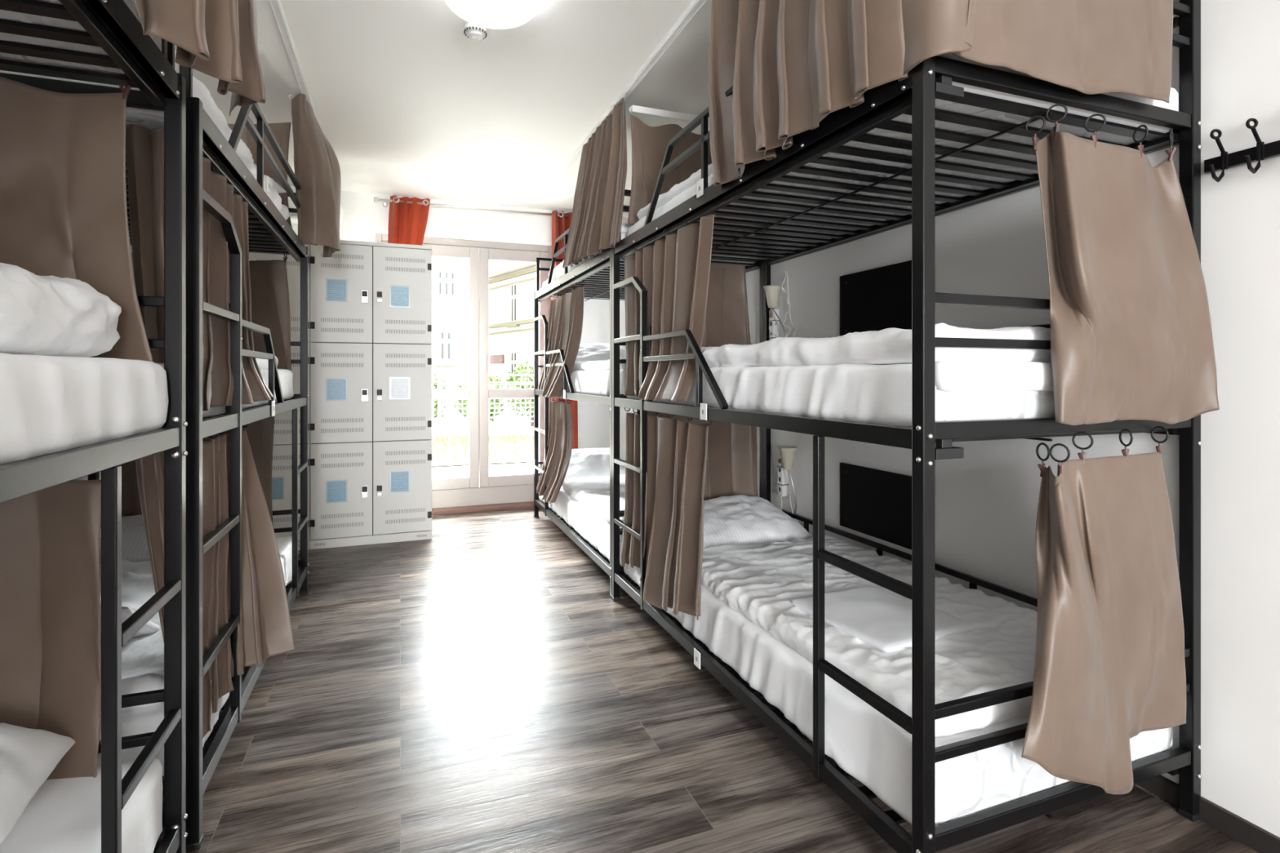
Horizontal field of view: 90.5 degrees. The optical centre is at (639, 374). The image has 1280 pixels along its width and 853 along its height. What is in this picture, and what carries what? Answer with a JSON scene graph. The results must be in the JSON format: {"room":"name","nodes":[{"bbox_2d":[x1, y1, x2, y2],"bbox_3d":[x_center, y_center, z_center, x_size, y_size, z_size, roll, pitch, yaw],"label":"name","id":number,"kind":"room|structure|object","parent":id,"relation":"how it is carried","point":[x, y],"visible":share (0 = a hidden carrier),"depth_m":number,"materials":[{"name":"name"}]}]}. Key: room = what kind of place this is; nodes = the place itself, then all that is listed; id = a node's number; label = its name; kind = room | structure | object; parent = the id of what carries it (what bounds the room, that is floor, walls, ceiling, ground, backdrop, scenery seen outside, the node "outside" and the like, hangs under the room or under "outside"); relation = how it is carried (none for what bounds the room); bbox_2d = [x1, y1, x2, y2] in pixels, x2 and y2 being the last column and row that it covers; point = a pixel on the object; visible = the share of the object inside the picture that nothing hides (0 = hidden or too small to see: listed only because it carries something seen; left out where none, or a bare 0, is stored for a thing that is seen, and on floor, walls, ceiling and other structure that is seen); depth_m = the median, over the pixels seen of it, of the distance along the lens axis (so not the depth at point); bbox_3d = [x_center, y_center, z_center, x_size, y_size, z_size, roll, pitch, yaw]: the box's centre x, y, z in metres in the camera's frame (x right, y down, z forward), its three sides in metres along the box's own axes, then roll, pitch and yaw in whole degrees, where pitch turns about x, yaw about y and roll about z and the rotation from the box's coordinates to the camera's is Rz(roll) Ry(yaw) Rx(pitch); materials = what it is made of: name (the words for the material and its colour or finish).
{"room":"dormitory","nodes":[
{"label":"dormitory","id":0,"kind":"room"},
{"bbox_2d":[174,0,711,217],"bbox_3d":[0.009,-1.586,0.784,3.750,0.120,10.660,0,0,-21],"label":"ceiling","id":1,"kind":"structure","parent":0,"point":[406,104],"depth_m":3.33,"materials":[{"name":"white paint"}]},
{"bbox_2d":[268,0,319,125],"bbox_3d":[-1.170,-1.512,1.749,0.037,0.028,4.500,0,0,-21],"label":"track","id":2,"kind":"object","parent":1,"relation":"attached to","point":[276,6],"visible":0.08,"depth_m":2.92,"materials":[{"name":"white plastic"}]},
{"bbox_2d":[133,0,266,115],"bbox_3d":[-0.983,-1.091,1.432,0.171,0.853,0.766,0,0,-18],"label":"curtain","id":3,"kind":"object","parent":2,"relation":"hanging from","point":[215,38],"visible":1,"depth_m":1.45,"materials":[{"name":"beige fabric"}]},
{"bbox_2d":[288,93,341,257],"bbox_3d":[-1.805,-1.100,3.612,0.221,0.838,0.444,0,0,-9],"label":"curtain","id":4,"kind":"object","parent":2,"relation":"hanging from","point":[317,169],"visible":0.99,"depth_m":3.42,"materials":[{"name":"beige fabric"}]},
{"bbox_2d":[462,19,487,40],"bbox_3d":[-0.715,-1.495,2.755,0.104,0.062,0.104,0,0,-21],"label":"smoke detector","id":5,"kind":"object","parent":1,"relation":"attached to","point":[474,32],"visible":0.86,"depth_m":2.73,"materials":[{"name":"white plastic"}]},
{"bbox_2d":[444,0,540,29],"bbox_3d":[-0.575,-1.456,2.455,0.376,0.140,0.376,0,0,-21],"label":"ceiling lamp","id":6,"kind":"object","parent":1,"relation":"attached to","point":[490,14],"visible":1,"depth_m":2.45,"materials":[{"name":"white glass"}]},
{"bbox_2d":[537,0,706,202],"bbox_3d":[-0.083,-1.512,3.427,0.037,0.028,4.430,0,0,-21],"label":"track","id":7,"kind":"object","parent":1,"relation":"attached to","point":[693,8],"visible":1,"depth_m":3.16,"materials":[{"name":"white plastic"}]},
{"bbox_2d":[562,94,626,267],"bbox_3d":[-0.319,-1.104,3.891,0.165,0.847,1.200,0,0,-22],"label":"curtain","id":8,"kind":"object","parent":7,"relation":"hanging from","point":[597,215],"visible":0.99,"depth_m":3.67,"materials":[{"name":"beige fabric"}]},
{"bbox_2d":[707,0,976,189],"bbox_3d":[0.460,-1.091,1.851,0.186,0.853,1.169,0,0,-23],"label":"curtain","id":9,"kind":"object","parent":7,"relation":"hanging from","point":[788,64],"visible":1,"depth_m":1.76,"materials":[{"name":"beige fabric"}]},
{"bbox_2d":[950,0,1173,103],"bbox_3d":[1.041,-1.102,1.523,0.780,0.830,0.023,0,0,-22],"label":"curtain","id":10,"kind":"object","parent":7,"relation":"hanging from","point":[1086,46],"visible":0.98,"depth_m":1.54,"materials":[{"name":"beige fabric"}]},
{"bbox_2d":[288,186,627,448],"bbox_3d":[-1.828,-0.154,5.647,3.550,2.744,0.263,0,0,-21],"label":"wall","id":11,"kind":"structure","parent":0,"point":[363,217],"depth_m":5.73,"materials":[{"name":"white paint"}]},
{"bbox_2d":[288,198,342,226],"bbox_3d":[-2.664,-1.302,5.080,0.505,0.160,0.207,0,0,-21],"label":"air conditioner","id":12,"kind":"object","parent":11,"relation":"attached to","point":[294,219],"visible":0.12,"depth_m":4.97,"materials":[{"name":"white plastic"}]},
{"bbox_2d":[375,233,551,508],"bbox_3d":[-1.551,-0.017,5.750,1.560,2.410,0.140,0,0,-21],"label":"window","id":13,"kind":"structure","parent":11,"relation":"in","point":[479,488],"depth_m":5.79,"materials":[{"name":"white"}]},
{"bbox_2d":[373,196,568,217],"bbox_3d":[-1.393,-1.446,5.606,1.765,0.056,0.120,0,0,-21],"label":"curtain rod","id":14,"kind":"object","parent":11,"relation":"attached to","point":[384,204],"visible":0.72,"depth_m":5.52,"materials":[{"name":"silver metal"}]},
{"bbox_2d":[387,195,430,245],"bbox_3d":[-1.945,-1.238,5.349,0.339,0.518,0.085,0,0,-21],"label":"curtain","id":15,"kind":"object","parent":14,"relation":"hanging from","point":[407,222],"visible":0.77,"depth_m":5.35,"materials":[{"name":"orange fabric"}]},
{"bbox_2d":[551,209,577,448],"bbox_3d":[-0.683,-0.164,5.829,0.258,2.667,0.101,0,0,-21],"label":"curtain","id":16,"kind":"object","parent":14,"relation":"hanging from","point":[560,224],"visible":0.13,"depth_m":5.82,"materials":[{"name":"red fabric"}]},
{"bbox_2d":[431,500,544,515],"bbox_3d":[-1.548,1.203,5.739,1.560,0.030,0.262,0,0,-21],"label":"trim","id":17,"kind":"structure","parent":11,"relation":"attached to","point":[450,510],"depth_m":5.69,"materials":[{"name":"brown wood"}]},
{"bbox_2d":[156,507,1258,852],"bbox_3d":[0.009,1.278,0.784,3.750,0.120,10.660,0,0,-21],"label":"floor","id":18,"kind":"structure","parent":0,"point":[479,685],"depth_m":2.14,"materials":[{"name":"brown wood"}]},
{"bbox_2d":[0,0,187,852],"bbox_3d":[-1.180,-0.082,0.377,0.988,2.600,2.108,0,0,-21],"label":"bunk bed","id":19,"kind":"object","parent":18,"relation":"on","point":[111,25],"visible":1,"depth_m":1.34,"materials":[{"name":"black metal"}]},
{"bbox_2d":[0,480,101,779],"bbox_3d":[-1.579,0.594,1.266,0.826,0.735,0.098,0,0,-21],"label":"curtain","id":20,"kind":"object","parent":19,"relation":"hanging from","point":[51,652],"visible":0.71,"depth_m":1.39,"materials":[{"name":"beige fabric"}]},
{"bbox_2d":[0,73,153,362],"bbox_3d":[-1.530,-0.336,1.299,0.910,0.753,0.075,0,0,-21],"label":"curtain","id":21,"kind":"object","parent":19,"relation":"hanging from","point":[64,206],"visible":0.6,"depth_m":1.40,"materials":[{"name":"beige fabric"}]},
{"bbox_2d":[0,0,161,75],"bbox_3d":[-1.182,-0.738,0.373,0.958,0.136,2.022,0,0,-21],"label":"mattress","id":22,"kind":"object","parent":19,"relation":"on","point":[4,15],"visible":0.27,"depth_m":1.29,"materials":[{"name":"white fabric"}]},
{"bbox_2d":[0,758,162,852],"bbox_3d":[-1.181,0.974,0.374,0.961,0.206,2.022,0,0,-21],"label":"mattress","id":23,"kind":"object","parent":19,"relation":"on","point":[64,815],"visible":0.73,"depth_m":1.28,"materials":[{"name":"white fabric"}]},
{"bbox_2d":[0,722,75,844],"bbox_3d":[-1.347,0.756,1.058,0.520,0.242,0.499,0,0,-29],"label":"pillow","id":24,"kind":"object","parent":23,"relation":"on","point":[28,756],"visible":1,"depth_m":1.22,"materials":[{"name":"white fabric"}]},
{"bbox_2d":[0,352,168,465],"bbox_3d":[-1.183,0.048,0.373,0.957,0.174,2.022,0,0,-21],"label":"mattress","id":25,"kind":"object","parent":19,"relation":"on","point":[49,404],"visible":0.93,"depth_m":1.06,"materials":[{"name":"white fabric"}]},
{"bbox_2d":[0,262,121,357],"bbox_3d":[-1.336,-0.119,0.748,0.857,0.170,1.172,0,0,-21],"label":"pillow","id":26,"kind":"object","parent":25,"relation":"on","point":[51,315],"visible":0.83,"depth_m":1.15,"materials":[{"name":"white fabric"}]},
{"bbox_2d":[0,65,309,852],"bbox_3d":[-1.952,-0.082,2.420,0.988,2.600,2.066,0,0,-21],"label":"bunk bed","id":27,"kind":"object","parent":18,"relation":"on","point":[204,139],"visible":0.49,"depth_m":1.93,"materials":[{"name":"black metal"}]},
{"bbox_2d":[0,70,280,248],"bbox_3d":[-1.972,-0.739,2.409,0.920,0.137,1.985,0,0,-21],"label":"mattress","id":28,"kind":"object","parent":27,"relation":"on","point":[149,119],"visible":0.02,"depth_m":1.65,"materials":[{"name":"white fabric"}]},
{"bbox_2d":[174,49,289,219],"bbox_3d":[-1.942,-0.849,2.340,0.920,0.103,1.773,0,0,-21],"label":"duvet","id":29,"kind":"object","parent":28,"relation":"on","point":[200,91],"visible":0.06,"depth_m":2.16,"materials":[{"name":"white fabric"}]},
{"bbox_2d":[264,174,286,193],"bbox_3d":[-2.011,-0.945,3.061,0.500,0.128,0.376,0,0,-21],"label":"pillow","id":30,"kind":"object","parent":29,"relation":"on","point":[274,184],"visible":0.09,"depth_m":3.14,"materials":[{"name":"white fabric"}]},
{"bbox_2d":[125,123,164,363],"bbox_3d":[-1.256,-0.267,1.663,0.151,0.752,0.046,0,0,-21],"label":"curtain","id":31,"kind":"object","parent":27,"relation":"hanging from","point":[144,148],"visible":0.4,"depth_m":1.65,"materials":[{"name":"beige fabric"}]},
{"bbox_2d":[135,450,164,642],"bbox_3d":[-1.241,0.503,1.664,0.134,0.631,0.058,0,0,-21],"label":"curtain","id":32,"kind":"object","parent":27,"relation":"hanging from","point":[150,468],"visible":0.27,"depth_m":1.65,"materials":[{"name":"beige fabric"}]},
{"bbox_2d":[97,536,292,776],"bbox_3d":[-1.963,0.975,2.413,0.938,0.205,1.985,0,0,-21],"label":"mattress","id":33,"kind":"object","parent":27,"relation":"on","point":[147,719],"visible":0.02,"depth_m":1.64,"materials":[{"name":"white fabric"}]},
{"bbox_2d":[99,514,149,562],"bbox_3d":[-2.285,0.776,3.079,0.600,0.175,0.395,0,0,-21],"label":"pillow","id":34,"kind":"object","parent":33,"relation":"on","point":[134,543],"visible":0.12,"depth_m":2.94,"materials":[{"name":"white fabric"}]},
{"bbox_2d":[99,560,164,714],"bbox_3d":[-1.912,0.834,2.189,0.870,0.093,1.473,0,0,-21],"label":"duvet","id":35,"kind":"object","parent":33,"relation":"on","point":[142,657],"visible":0.12,"depth_m":1.89,"materials":[{"name":"white fabric"}]},
{"bbox_2d":[99,600,159,642],"bbox_3d":[-1.781,0.743,1.829,0.620,0.233,0.364,0,0,-21],"label":"pillow","id":36,"kind":"object","parent":35,"relation":"on","point":[149,628],"visible":0.09,"depth_m":1.96,"materials":[{"name":"white fabric"}]},
{"bbox_2d":[120,416,274,526],"bbox_3d":[-2.333,0.568,3.322,0.746,0.780,0.063,0,0,-21],"label":"curtain","id":37,"kind":"object","parent":27,"relation":"hanging from","point":[260,433],"visible":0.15,"depth_m":3.42,"materials":[{"name":"beige fabric"}]},
{"bbox_2d":[131,253,291,370],"bbox_3d":[-2.283,-0.306,3.340,0.801,0.736,0.050,0,0,-21],"label":"curtain","id":38,"kind":"object","parent":27,"relation":"hanging from","point":[269,292],"visible":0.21,"depth_m":3.44,"materials":[{"name":"beige fabric"}]},
{"bbox_2d":[156,363,293,417],"bbox_3d":[-1.971,0.050,2.410,0.922,0.171,1.985,0,0,-21],"label":"mattress","id":39,"kind":"object","parent":27,"relation":"on","point":[286,376],"visible":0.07,"depth_m":2.75,"materials":[{"name":"white fabric"}]},
{"bbox_2d":[255,355,278,368],"bbox_3d":[-2.011,-0.071,2.452,0.850,0.085,1.724,0,0,-21],"label":"duvet","id":40,"kind":"object","parent":39,"relation":"on","point":[264,363],"visible":0.02,"depth_m":3.00,"materials":[{"name":"white fabric"}]},
{"bbox_2d":[202,156,274,411],"bbox_3d":[-1.318,-0.269,2.085,0.130,0.751,0.819,0,0,-22],"label":"curtain","id":41,"kind":"object","parent":27,"relation":"hanging from","point":[215,252],"visible":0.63,"depth_m":1.98,"materials":[{"name":"beige fabric"}]},
{"bbox_2d":[202,423,296,737],"bbox_3d":[-1.266,0.587,1.967,0.200,0.869,0.578,0,0,-7],"label":"curtain","id":42,"kind":"object","parent":27,"relation":"hanging from","point":[264,630],"visible":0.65,"depth_m":2.08,"materials":[{"name":"beige fabric"}]},
{"bbox_2d":[226,122,292,228],"bbox_3d":[-2.286,-1.081,3.333,0.825,0.602,0.046,0,0,-21],"label":"curtain","id":43,"kind":"object","parent":27,"relation":"hanging from","point":[281,131],"visible":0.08,"depth_m":3.44,"materials":[{"name":"beige fabric"}]},
{"bbox_2d":[248,244,310,551],"bbox_3d":[-2.767,0.131,4.507,0.808,2.174,0.538,0,0,-21],"label":"bunk bed","id":44,"kind":"object","parent":18,"relation":"on","point":[282,467],"visible":0.09,"depth_m":4.38,"materials":[{"name":"grey metal"}]},
{"bbox_2d":[309,240,431,549],"bbox_3d":[-2.008,0.131,4.794,0.811,2.174,0.538,0,0,-21],"label":"tall cabinet","id":45,"kind":"object","parent":18,"relation":"on","point":[371,302],"visible":1,"depth_m":4.56,"materials":[{"name":"grey metal"}]},
{"bbox_2d":[533,194,762,598],"bbox_3d":[-0.077,-0.082,4.625,0.988,2.600,2.158,0,0,-21],"label":"bunk bed","id":46,"kind":"object","parent":18,"relation":"on","point":[595,267],"visible":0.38,"depth_m":4.50,"materials":[{"name":"black metal"}]},
{"bbox_2d":[536,397,573,503],"bbox_3d":[-0.691,0.567,4.901,0.136,0.808,1.041,0,0,-21],"label":"curtain","id":47,"kind":"object","parent":46,"relation":"hanging from","point":[560,435],"visible":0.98,"depth_m":4.77,"materials":[{"name":"beige fabric"}]},
{"bbox_2d":[537,280,585,397],"bbox_3d":[-0.644,-0.224,4.777,0.159,0.789,1.328,0,0,-21],"label":"curtain","id":48,"kind":"object","parent":46,"relation":"hanging from","point":[565,326],"visible":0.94,"depth_m":4.58,"materials":[{"name":"beige fabric"}]},
{"bbox_2d":[538,485,622,561],"bbox_3d":[-0.076,0.975,4.626,0.920,0.205,2.077,0,0,-21],"label":"mattress","id":49,"kind":"object","parent":46,"relation":"on","point":[590,526],"visible":0.19,"depth_m":4.10,"materials":[{"name":"white fabric"}]},
{"bbox_2d":[562,474,625,528],"bbox_3d":[0.042,0.822,4.349,0.909,0.117,1.419,0,0,-21],"label":"duvet","id":50,"kind":"object","parent":49,"relation":"on","point":[593,493],"visible":0.26,"depth_m":4.35,"materials":[{"name":"white fabric"}]},
{"bbox_2d":[564,447,626,479],"bbox_3d":[-0.307,0.757,5.199,0.740,0.294,0.364,0,0,-21],"label":"pillow","id":51,"kind":"object","parent":49,"relation":"on","point":[586,463],"visible":0.34,"depth_m":5.12,"materials":[{"name":"white fabric"}]},
{"bbox_2d":[562,368,625,396],"bbox_3d":[-0.065,0.051,4.630,0.896,0.170,2.077,0,0,-21],"label":"mattress","id":52,"kind":"object","parent":46,"relation":"on","point":[584,382],"visible":0.33,"depth_m":3.99,"materials":[{"name":"white fabric"}]},
{"bbox_2d":[573,357,626,370],"bbox_3d":[0.018,-0.069,4.423,0.864,0.081,1.570,0,0,-21],"label":"duvet","id":53,"kind":"object","parent":52,"relation":"on","point":[599,365],"visible":0.12,"depth_m":4.07,"materials":[{"name":"white fabric"}]},
{"bbox_2d":[575,342,626,361],"bbox_3d":[-0.261,-0.155,5.079,0.740,0.211,0.421,0,0,-21],"label":"pillow","id":54,"kind":"object","parent":53,"relation":"on","point":[595,351],"visible":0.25,"depth_m":4.97,"materials":[{"name":"white fabric"}]},
{"bbox_2d":[542,231,755,299],"bbox_3d":[-0.066,-0.738,4.630,0.897,0.135,2.077,0,0,-21],"label":"mattress","id":55,"kind":"object","parent":46,"relation":"on","point":[624,234],"visible":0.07,"depth_m":4.25,"materials":[{"name":"white fabric"}]},
{"bbox_2d":[547,223,634,276],"bbox_3d":[-0.043,-0.838,4.559,0.899,0.082,1.852,0,0,-21],"label":"duvet","id":56,"kind":"object","parent":55,"relation":"on","point":[624,227],"visible":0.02,"depth_m":4.72,"materials":[{"name":"white fabric"}]},
{"bbox_2d":[611,0,1201,852],"bbox_3d":[0.691,-0.082,2.591,0.988,2.600,2.204,0,0,-21],"label":"bunk bed","id":57,"kind":"object","parent":18,"relation":"on","point":[913,95],"depth_m":1.73,"materials":[{"name":"black metal"}]},
{"bbox_2d":[619,407,711,620],"bbox_3d":[0.087,0.592,2.870,0.126,0.872,1.093,0,0,-18],"label":"curtain","id":58,"kind":"object","parent":57,"relation":"hanging from","point":[677,450],"visible":0.96,"depth_m":2.78,"materials":[{"name":"beige fabric"}]},
{"bbox_2d":[622,211,715,401],"bbox_3d":[0.064,-0.266,2.897,0.129,0.762,1.037,0,0,-21],"label":"curtain","id":59,"kind":"object","parent":57,"relation":"hanging from","point":[674,271],"visible":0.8,"depth_m":2.79,"materials":[{"name":"beige fabric"}]},
{"bbox_2d":[693,648,700,669],"bbox_3d":[0.220,1.096,2.451,0.005,0.062,0.052,0,0,-21],"label":"number plate","id":60,"kind":"object","parent":57,"relation":"attached to","point":[696,654],"visible":1,"depth_m":2.45,"materials":[{"name":"white plastic"}]},
{"bbox_2d":[696,177,703,198],"bbox_3d":[0.229,-0.714,2.428,0.005,0.062,0.052,0,0,-21],"label":"number plate","id":61,"kind":"object","parent":57,"relation":"attached to","point":[700,184],"visible":1,"depth_m":2.42,"materials":[{"name":"white plastic"}]},
{"bbox_2d":[647,410,758,500],"bbox_3d":[0.334,0.513,3.538,0.738,0.651,0.051,0,0,-20],"label":"curtain","id":62,"kind":"object","parent":57,"relation":"hanging from","point":[731,453],"visible":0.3,"depth_m":3.62,"materials":[{"name":"beige fabric"}]},
{"bbox_2d":[700,403,706,420],"bbox_3d":[0.240,0.139,2.399,0.005,0.062,0.052,0,0,-21],"label":"number plate","id":63,"kind":"object","parent":57,"relation":"attached to","point":[703,406],"visible":1,"depth_m":2.39,"materials":[{"name":"white plastic"}]},
{"bbox_2d":[702,262,751,346],"bbox_3d":[0.324,-0.318,3.547,0.698,0.629,0.040,0,0,-21],"label":"curtain","id":64,"kind":"object","parent":57,"relation":"hanging from","point":[726,318],"visible":0.28,"depth_m":3.62,"materials":[{"name":"beige fabric"}]},
{"bbox_2d":[626,360,1055,428],"bbox_3d":[0.708,0.050,2.583,0.897,0.171,2.143,0,0,-21],"label":"mattress","id":65,"kind":"object","parent":57,"relation":"on","point":[881,394],"visible":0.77,"depth_m":1.60,"materials":[{"name":"white fabric"}]},
{"bbox_2d":[701,322,1051,368],"bbox_3d":[0.791,-0.079,2.356,0.878,0.101,1.609,0,0,-21],"label":"duvet","id":66,"kind":"object","parent":65,"relation":"on","point":[893,345],"visible":0.46,"depth_m":1.66,"materials":[{"name":"white fabric"}]},
{"bbox_2d":[623,563,1172,826],"bbox_3d":[0.693,0.967,2.590,0.920,0.221,2.120,0,0,-21],"label":"mattress","id":67,"kind":"object","parent":57,"relation":"on","point":[864,743],"visible":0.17,"depth_m":1.66,"materials":[{"name":"white fabric"}]},
{"bbox_2d":[702,494,813,550],"bbox_3d":[0.505,0.767,3.307,0.680,0.228,0.485,0,0,-24],"label":"pillow","id":68,"kind":"object","parent":67,"relation":"on","point":[740,519],"visible":0.64,"depth_m":3.17,"materials":[{"name":"white fabric"}]},
{"bbox_2d":[701,534,1037,737],"bbox_3d":[0.805,0.821,2.313,0.890,0.089,1.495,0,0,-21],"label":"duvet","id":69,"kind":"object","parent":67,"relation":"on","point":[759,581],"visible":0.59,"depth_m":2.01,"materials":[{"name":"white fabric"}]},
{"bbox_2d":[791,586,973,652],"bbox_3d":[0.778,0.780,2.073,0.392,0.028,0.434,0,0,-26],"label":"towel","id":70,"kind":"object","parent":69,"relation":"on","point":[881,619],"visible":0.8,"depth_m":2.02,"materials":[{"name":"white fabric"}]},
{"bbox_2d":[626,53,1178,259],"bbox_3d":[0.705,-0.738,2.589,0.897,0.135,2.130,0,0,-21],"label":"mattress","id":71,"kind":"object","parent":57,"relation":"on","point":[943,104],"visible":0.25,"depth_m":1.97,"materials":[{"name":"white fabric"}]},
{"bbox_2d":[636,163,713,219],"bbox_3d":[0.722,-0.832,2.534,0.883,0.070,1.990,0,0,-21],"label":"duvet","id":72,"kind":"object","parent":71,"relation":"on","point":[677,188],"visible":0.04,"depth_m":2.82,"materials":[{"name":"white fabric"}]},
{"bbox_2d":[934,75,964,102],"bbox_3d":[0.694,-0.653,1.443,0.082,0.042,0.030,0,0,-21],"label":"clamp","id":73,"kind":"object","parent":57,"relation":"attached to","point":[944,90],"visible":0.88,"depth_m":1.43,"materials":[{"name":"black plastic"}]},
{"bbox_2d":[934,439,964,459],"bbox_3d":[0.694,0.167,1.443,0.082,0.046,0.030,0,0,-21],"label":"clamp","id":74,"kind":"object","parent":57,"relation":"attached to","point":[944,450],"visible":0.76,"depth_m":1.43,"materials":[{"name":"black plastic"}]},
{"bbox_2d":[1021,426,1186,794],"bbox_3d":[1.137,0.574,1.562,0.661,0.878,0.122,0,0,-21],"label":"curtain","id":75,"kind":"object","parent":57,"relation":"hanging from","point":[1109,664],"visible":1,"depth_m":1.55,"materials":[{"name":"beige fabric"}]},
{"bbox_2d":[1024,103,1219,425],"bbox_3d":[1.206,-0.266,1.584,0.550,0.782,0.110,0,0,-17],"label":"curtain","id":76,"kind":"object","parent":57,"relation":"hanging from","point":[1131,338],"visible":1,"depth_m":1.56,"materials":[{"name":"beige fabric"}]},
{"bbox_2d":[627,0,1279,837],"bbox_3d":[1.725,-0.154,1.432,0.120,2.744,10.660,0,0,-21],"label":"wall","id":77,"kind":"structure","parent":0,"point":[986,500],"depth_m":1.72,"materials":[{"name":"white paint"}]},
{"bbox_2d":[631,105,709,125],"bbox_3d":[0.376,-1.425,3.562,0.900,0.035,0.030,0,0,-21],"label":"track","id":78,"kind":"object","parent":77,"relation":"attached to","point":[640,110],"visible":0.47,"depth_m":3.46,"materials":[{"name":"white plastic"}]},
{"bbox_2d":[627,106,711,223],"bbox_3d":[0.331,-1.117,3.546,0.850,0.639,0.039,0,0,-21],"label":"curtain","id":79,"kind":"object","parent":78,"relation":"hanging from","point":[649,144],"visible":0.29,"depth_m":3.44,"materials":[{"name":"beige fabric"}]},
{"bbox_2d":[763,284,786,337],"bbox_3d":[0.775,-0.298,3.595,0.104,0.412,0.169,0,0,-39],"label":"reading lamp","id":80,"kind":"object","parent":77,"relation":"attached to","point":[771,291],"visible":0.77,"depth_m":3.59,"materials":[{"name":"beige plastic"}]},
{"bbox_2d":[777,454,788,497],"bbox_3d":[0.810,0.570,3.603,0.047,0.235,0.052,0,0,-21],"label":"power strip","id":81,"kind":"object","parent":77,"relation":"attached to","point":[782,483],"visible":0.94,"depth_m":3.58,"materials":[{"name":"white plastic"}]},
{"bbox_2d":[777,446,799,523],"bbox_3d":[0.820,0.622,3.479,0.127,0.452,0.104,0,0,-21],"label":"reading lamp","id":82,"kind":"object","parent":77,"relation":"attached to","point":[788,453],"visible":0.83,"depth_m":3.45,"materials":[{"name":"beige plastic"}]},
{"bbox_2d":[840,462,911,550],"bbox_3d":[1.097,0.592,2.894,0.018,0.312,0.560,0,0,-21],"label":"board","id":83,"kind":"object","parent":77,"relation":"attached to","point":[875,503],"visible":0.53,"depth_m":2.91,"materials":[{"name":"black"}]},
{"bbox_2d":[840,260,911,336],"bbox_3d":[1.097,-0.334,2.894,0.018,0.313,0.560,0,0,-21],"label":"board","id":84,"kind":"object","parent":77,"relation":"attached to","point":[877,299],"visible":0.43,"depth_m":2.91,"materials":[{"name":"black"}]},
{"bbox_2d":[1135,774,1279,852],"bbox_3d":[1.692,1.188,1.332,0.014,0.060,10.297,0,0,-21],"label":"baseboard","id":85,"kind":"structure","parent":77,"relation":"attached to","point":[1236,827],"depth_m":1.69,"materials":[{"name":"grey"}]},
{"bbox_2d":[1204,118,1279,182],"bbox_3d":[1.625,-0.575,1.399,0.082,0.138,0.670,0,0,-21],"label":"coat rack","id":86,"kind":"object","parent":77,"relation":"attached to","point":[1262,151],"visible":1,"depth_m":1.64,"materials":[{"name":"black metal"}]},
{"label":"outside","id":87,"kind":"structure","parent":0,"visible":0},
{"bbox_2d":[431,462,533,478],"bbox_3d":[-0.322,1.303,7.928,23.000,0.130,2.940,0,0,-21],"label":"terrace","id":88,"kind":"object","parent":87,"point":[437,472],"depth_m":8.28,"materials":[{"name":"white"}]},
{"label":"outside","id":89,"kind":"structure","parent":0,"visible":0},
{"bbox_2d":[431,431,533,466],"bbox_3d":[-2.321,1.079,10.394,8.057,0.277,3.375,0,0,-21],"label":"grass","id":90,"kind":"structure","parent":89,"point":[454,441],"depth_m":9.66,"materials":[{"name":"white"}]},
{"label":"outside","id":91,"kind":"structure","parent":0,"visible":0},
{"bbox_2d":[431,403,533,466],"bbox_3d":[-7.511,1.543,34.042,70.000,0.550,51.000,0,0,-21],"label":"ground","id":92,"kind":"structure","parent":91,"point":[505,424],"depth_m":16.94,"materials":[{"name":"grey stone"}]},
{"bbox_2d":[431,360,447,419],"bbox_3d":[-4.855,0.345,13.807,1.281,1.953,1.186,0,0,-21],"label":"shrub","id":93,"kind":"object","parent":92,"relation":"on","point":[435,383],"visible":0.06,"depth_m":13.90,"materials":[{"name":"green plant"}]},
{"bbox_2d":[431,257,466,409],"bbox_3d":[-13.073,-2.307,24.993,12.000,7.850,8.800,0,0,-21],"label":"house","id":94,"kind":"structure","parent":92,"relation":"on","point":[448,313],"depth_m":22.98,"materials":[{"name":"beige paint"}]},
{"bbox_2d":[452,373,506,423],"bbox_3d":[-3.595,0.630,14.049,1.278,1.384,1.170,0,0,-21],"label":"shrub","id":95,"kind":"object","parent":92,"relation":"on","point":[491,379],"visible":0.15,"depth_m":13.88,"materials":[{"name":"green plant"}]},
{"bbox_2d":[431,426,533,437],"bbox_3d":[-2.589,1.163,12.517,16.000,0.210,0.550,0,0,-21],"label":"kerb","id":96,"kind":"object","parent":92,"relation":"on","point":[527,429],"visible":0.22,"depth_m":12.24,"materials":[{"name":"grey stone"}]},
{"bbox_2d":[437,368,533,429],"bbox_3d":[-3.070,0.568,12.956,2.030,1.400,0.050,0,0,-21],"label":"mesh fence","id":97,"kind":"object","parent":92,"relation":"on","point":[439,404],"visible":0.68,"depth_m":12.96,"materials":[{"name":"grey metal"}]},
{"bbox_2d":[488,262,536,402],"bbox_3d":[0.137,-1.632,27.657,8.800,6.500,14.640,0,0,-38],"label":"house","id":98,"kind":"structure","parent":92,"relation":"on","point":[513,286],"depth_m":28.63,"materials":[{"name":"beige"}]},
{"bbox_2d":[489,354,503,363],"bbox_3d":[-6.734,-0.742,29.843,0.080,0.400,1.370,0,0,-38],"label":"sign","id":99,"kind":"object","parent":98,"relation":"attached to","point":[493,358],"visible":1,"depth_m":29.76,"materials":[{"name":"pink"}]},
{"bbox_2d":[505,360,533,426],"bbox_3d":[-2.454,0.488,14.647,1.317,1.668,1.343,0,0,-21],"label":"shrub","id":100,"kind":"object","parent":92,"relation":"on","point":[517,370],"visible":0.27,"depth_m":14.40,"materials":[{"name":"green plant"}]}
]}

